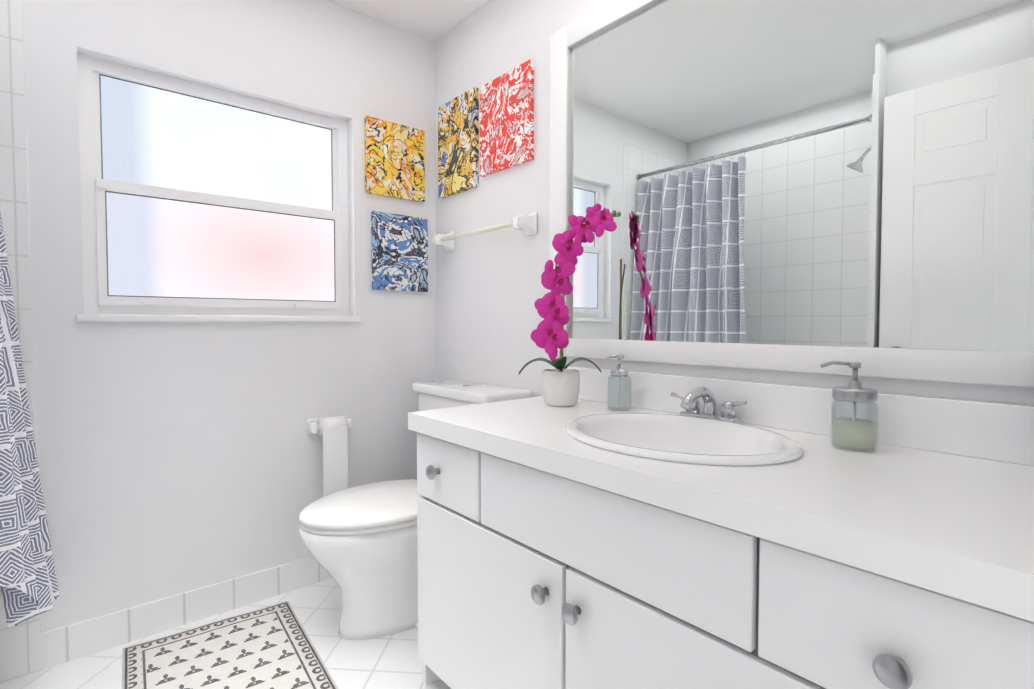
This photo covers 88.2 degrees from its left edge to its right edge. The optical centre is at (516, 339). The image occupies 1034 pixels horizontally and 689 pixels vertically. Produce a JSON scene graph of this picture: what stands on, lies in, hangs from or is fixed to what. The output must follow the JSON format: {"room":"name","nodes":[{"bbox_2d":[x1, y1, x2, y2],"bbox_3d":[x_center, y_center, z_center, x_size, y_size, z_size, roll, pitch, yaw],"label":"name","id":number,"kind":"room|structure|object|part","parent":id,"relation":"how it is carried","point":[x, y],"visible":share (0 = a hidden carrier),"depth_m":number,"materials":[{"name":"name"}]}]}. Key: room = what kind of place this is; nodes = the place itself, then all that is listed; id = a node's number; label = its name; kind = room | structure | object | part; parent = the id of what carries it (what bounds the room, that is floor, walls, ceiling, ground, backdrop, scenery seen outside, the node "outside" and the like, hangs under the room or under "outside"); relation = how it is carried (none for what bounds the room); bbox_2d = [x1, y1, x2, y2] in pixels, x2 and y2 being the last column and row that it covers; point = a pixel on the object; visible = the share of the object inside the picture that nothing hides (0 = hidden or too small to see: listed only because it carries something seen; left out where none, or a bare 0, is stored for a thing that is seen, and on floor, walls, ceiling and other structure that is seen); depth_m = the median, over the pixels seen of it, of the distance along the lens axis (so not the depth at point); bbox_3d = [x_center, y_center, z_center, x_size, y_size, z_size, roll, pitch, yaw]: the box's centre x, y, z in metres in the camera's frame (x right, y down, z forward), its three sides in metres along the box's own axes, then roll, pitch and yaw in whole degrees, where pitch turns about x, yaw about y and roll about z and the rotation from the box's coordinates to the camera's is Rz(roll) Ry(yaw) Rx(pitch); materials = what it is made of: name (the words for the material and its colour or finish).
{"room":"bathroom","nodes":[
{"label":"bathroom","id":0,"kind":"room"},
{"bbox_2d":[0,0,41,682],"bbox_3d":[-1.336,-0.070,0.879,0.750,2.270,1.384,-2,2,-41],"label":"tiled wall","id":1,"kind":"structure","parent":0,"point":[20,650],"depth_m":1.62,"materials":[{"name":"white tile"}]},
{"bbox_3d":[-1.161,-1.009,0.998,0.038,0.038,1.367,-2,2,-41],"label":"curtain rod","id":2,"kind":"object","parent":1,"relation":"attached to","visible":0},
{"bbox_2d":[0,208,59,626],"bbox_3d":[-1.330,-0.101,1.276,0.216,1.851,0.746,-1,2,-33],"label":"shower curtain","id":3,"kind":"object","parent":2,"relation":"hanging from","point":[28,584],"visible":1,"depth_m":1.51,"materials":[{"name":"fabric"}]},
{"bbox_2d":[0,578,450,688],"bbox_3d":[-0.064,1.129,0.472,2.905,0.100,4.314,-2,2,-41],"label":"floor","id":4,"kind":"structure","parent":0,"point":[393,661],"depth_m":1.74,"materials":[{"name":"tile"}]},
{"bbox_2d":[122,601,337,688],"bbox_3d":[-0.864,1.038,1.600,0.520,0.006,0.820,-1,2,-36],"label":"rug","id":5,"kind":"object","parent":4,"relation":"on","point":[271,647],"visible":1,"depth_m":1.73,"materials":[{"name":"white fabric"}]},
{"bbox_2d":[298,379,531,639],"bbox_3d":[-0.414,0.610,2.016,0.793,0.838,0.540,-2,2,-41],"label":"toilet","id":6,"kind":"object","parent":4,"relation":"on","point":[360,543],"visible":0.56,"depth_m":1.84,"materials":[{"name":"white ceramic"}]},
{"bbox_2d":[408,425,1033,688],"bbox_3d":[0.401,0.667,1.205,0.622,0.775,1.506,-2,2,-41],"label":"bathroom vanity","id":7,"kind":"object","parent":4,"relation":"on","point":[666,531],"depth_m":0.96,"materials":[{"name":"white laminate"}]},
{"bbox_2d":[408,397,1033,608],"bbox_3d":[0.402,0.254,1.202,0.607,0.049,1.520,-2,2,-41],"label":"countertop","id":8,"kind":"structure","parent":7,"relation":"on","point":[950,518],"depth_m":0.84,"materials":[{"name":"white stone"}]},
{"bbox_2d":[519,204,620,406],"bbox_3d":[0.139,-0.108,1.689,0.264,0.640,0.268,-2,2,-41],"label":"orchid","id":9,"kind":"object","parent":8,"relation":"on","point":[560,384],"visible":1,"depth_m":1.65,"materials":[{"name":"pink plant"}]},
{"bbox_2d":[605,354,631,410],"bbox_3d":[0.313,0.130,1.630,0.072,0.168,0.072,-2,2,-41],"label":"soap pump bottle","id":10,"kind":"object","parent":8,"relation":"on","point":[619,371],"visible":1,"depth_m":1.62,"materials":[{"name":"clear glass"}]},
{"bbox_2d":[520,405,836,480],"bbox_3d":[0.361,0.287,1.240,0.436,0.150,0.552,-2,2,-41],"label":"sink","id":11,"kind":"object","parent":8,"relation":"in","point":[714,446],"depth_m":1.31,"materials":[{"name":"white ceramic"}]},
{"bbox_2d":[668,385,751,420],"bbox_3d":[0.478,0.173,1.397,0.157,0.098,0.219,-2,2,-41],"label":"faucet","id":12,"kind":"object","parent":8,"relation":"on","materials":[{"name":"silver metal"}]},
{"bbox_2d":[820,361,878,451],"bbox_3d":[0.710,0.138,1.140,0.086,0.184,0.107,-2,2,-41],"label":"dispenser","id":13,"kind":"object","parent":8,"relation":"on","point":[853,432],"visible":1,"depth_m":1.11,"materials":[{"name":"clear glass"}]},
{"bbox_2d":[22,0,435,632],"bbox_3d":[-1.298,-0.185,1.950,2.605,2.432,0.200,-2,2,-41],"label":"wall","id":14,"kind":"structure","parent":0,"point":[174,458],"depth_m":1.96,"materials":[{"name":"white paint"}]},
{"bbox_2d":[41,557,331,669],"bbox_3d":[-0.945,0.967,2.151,1.455,0.115,0.009,-2,2,-41],"label":"baseboard","id":15,"kind":"structure","parent":14,"relation":"attached to","point":[67,643],"depth_m":1.89,"materials":[{"name":"white tile"}]},
{"bbox_2d":[77,53,348,315],"bbox_3d":[-1.101,-0.521,2.065,0.917,0.855,0.076,-2,2,-41],"label":"window","id":16,"kind":"structure","parent":14,"relation":"in","point":[198,199],"depth_m":2.00,"materials":[{"name":"glass"}]},
{"bbox_2d":[76,314,360,321],"bbox_3d":[-1.068,-0.080,2.041,0.957,0.024,0.073,-2,2,-41],"label":"window sill","id":17,"kind":"structure","parent":14,"relation":"attached to","point":[153,318],"depth_m":1.94,"materials":[{"name":"white ceramic"}]},
{"bbox_2d":[307,415,352,496],"bbox_3d":[-0.775,0.483,2.226,0.172,0.319,0.094,-2,2,-41],"label":"paper holder","id":18,"kind":"object","parent":14,"relation":"attached to","point":[333,430],"visible":0.98,"depth_m":2.19,"materials":[{"name":"white paper"}]},
{"bbox_2d":[365,116,424,202],"bbox_3d":[-0.551,-0.812,2.424,0.288,0.330,0.022,-2,2,-41],"label":"picture","id":19,"kind":"object","parent":14,"relation":"attached to","point":[394,160],"visible":0.86,"depth_m":2.41},
{"bbox_2d":[371,211,427,291],"bbox_3d":[-0.535,-0.397,2.451,0.276,0.345,0.022,-2,2,-41],"label":"picture","id":20,"kind":"object","parent":14,"relation":"attached to","point":[399,248],"visible":0.93,"depth_m":2.43},
{"bbox_2d":[328,0,490,41],"bbox_3d":[-0.064,-1.402,0.391,2.905,0.100,4.314,-2,2,-41],"label":"ceiling","id":21,"kind":"structure","parent":0,"point":[433,20],"depth_m":2.30,"materials":[{"name":"white paint"}]},
{"bbox_2d":[434,0,1033,405],"bbox_3d":[0.985,-0.159,1.131,0.200,2.432,4.014,-2,2,-41],"label":"wall","id":22,"kind":"structure","parent":0,"point":[490,289],"depth_m":2.17,"materials":[{"name":"white paint"}]},
{"bbox_2d":[438,87,478,198],"bbox_3d":[-0.268,-0.874,2.403,0.022,0.420,0.290,-2,2,-41],"label":"picture","id":23,"kind":"object","parent":22,"relation":"attached to","point":[458,144],"visible":0.93,"depth_m":2.38},
{"bbox_2d":[432,212,536,250],"bbox_3d":[-0.162,-0.449,2.242,0.088,0.086,0.644,-2,2,-41],"label":"towel rail","id":24,"kind":"object","parent":22,"relation":"attached to","point":[526,224],"visible":1,"depth_m":2.11,"materials":[{"name":"white ceramic"}]},
{"bbox_2d":[480,60,533,176],"bbox_3d":[-0.046,-0.875,2.144,0.022,0.371,0.316,-2,2,-41],"label":"picture","id":25,"kind":"object","parent":22,"relation":"attached to","point":[506,120],"visible":0.86,"depth_m":2.12},
{"bbox_2d":[549,0,1033,387],"bbox_3d":[0.620,-0.501,1.370,0.025,1.156,1.522,-2,2,-41],"label":"mirror","id":26,"kind":"object","parent":22,"relation":"attached to","point":[848,173],"depth_m":1.30,"materials":[{"name":"clear glass"}]},
{"bbox_3d":[0.620,-0.501,1.370,0.025,1.156,1.522,-2,2,-41],"label":"mirror frame","id":27,"kind":"part","parent":26,"relation":"part of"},
{"bbox_2d":[551,365,1033,464],"bbox_3d":[0.625,0.167,1.390,0.019,0.110,1.520,-2,2,-41],"label":"backsplash","id":28,"kind":"structure","parent":22,"relation":"attached to","point":[994,431],"depth_m":1.16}
]}

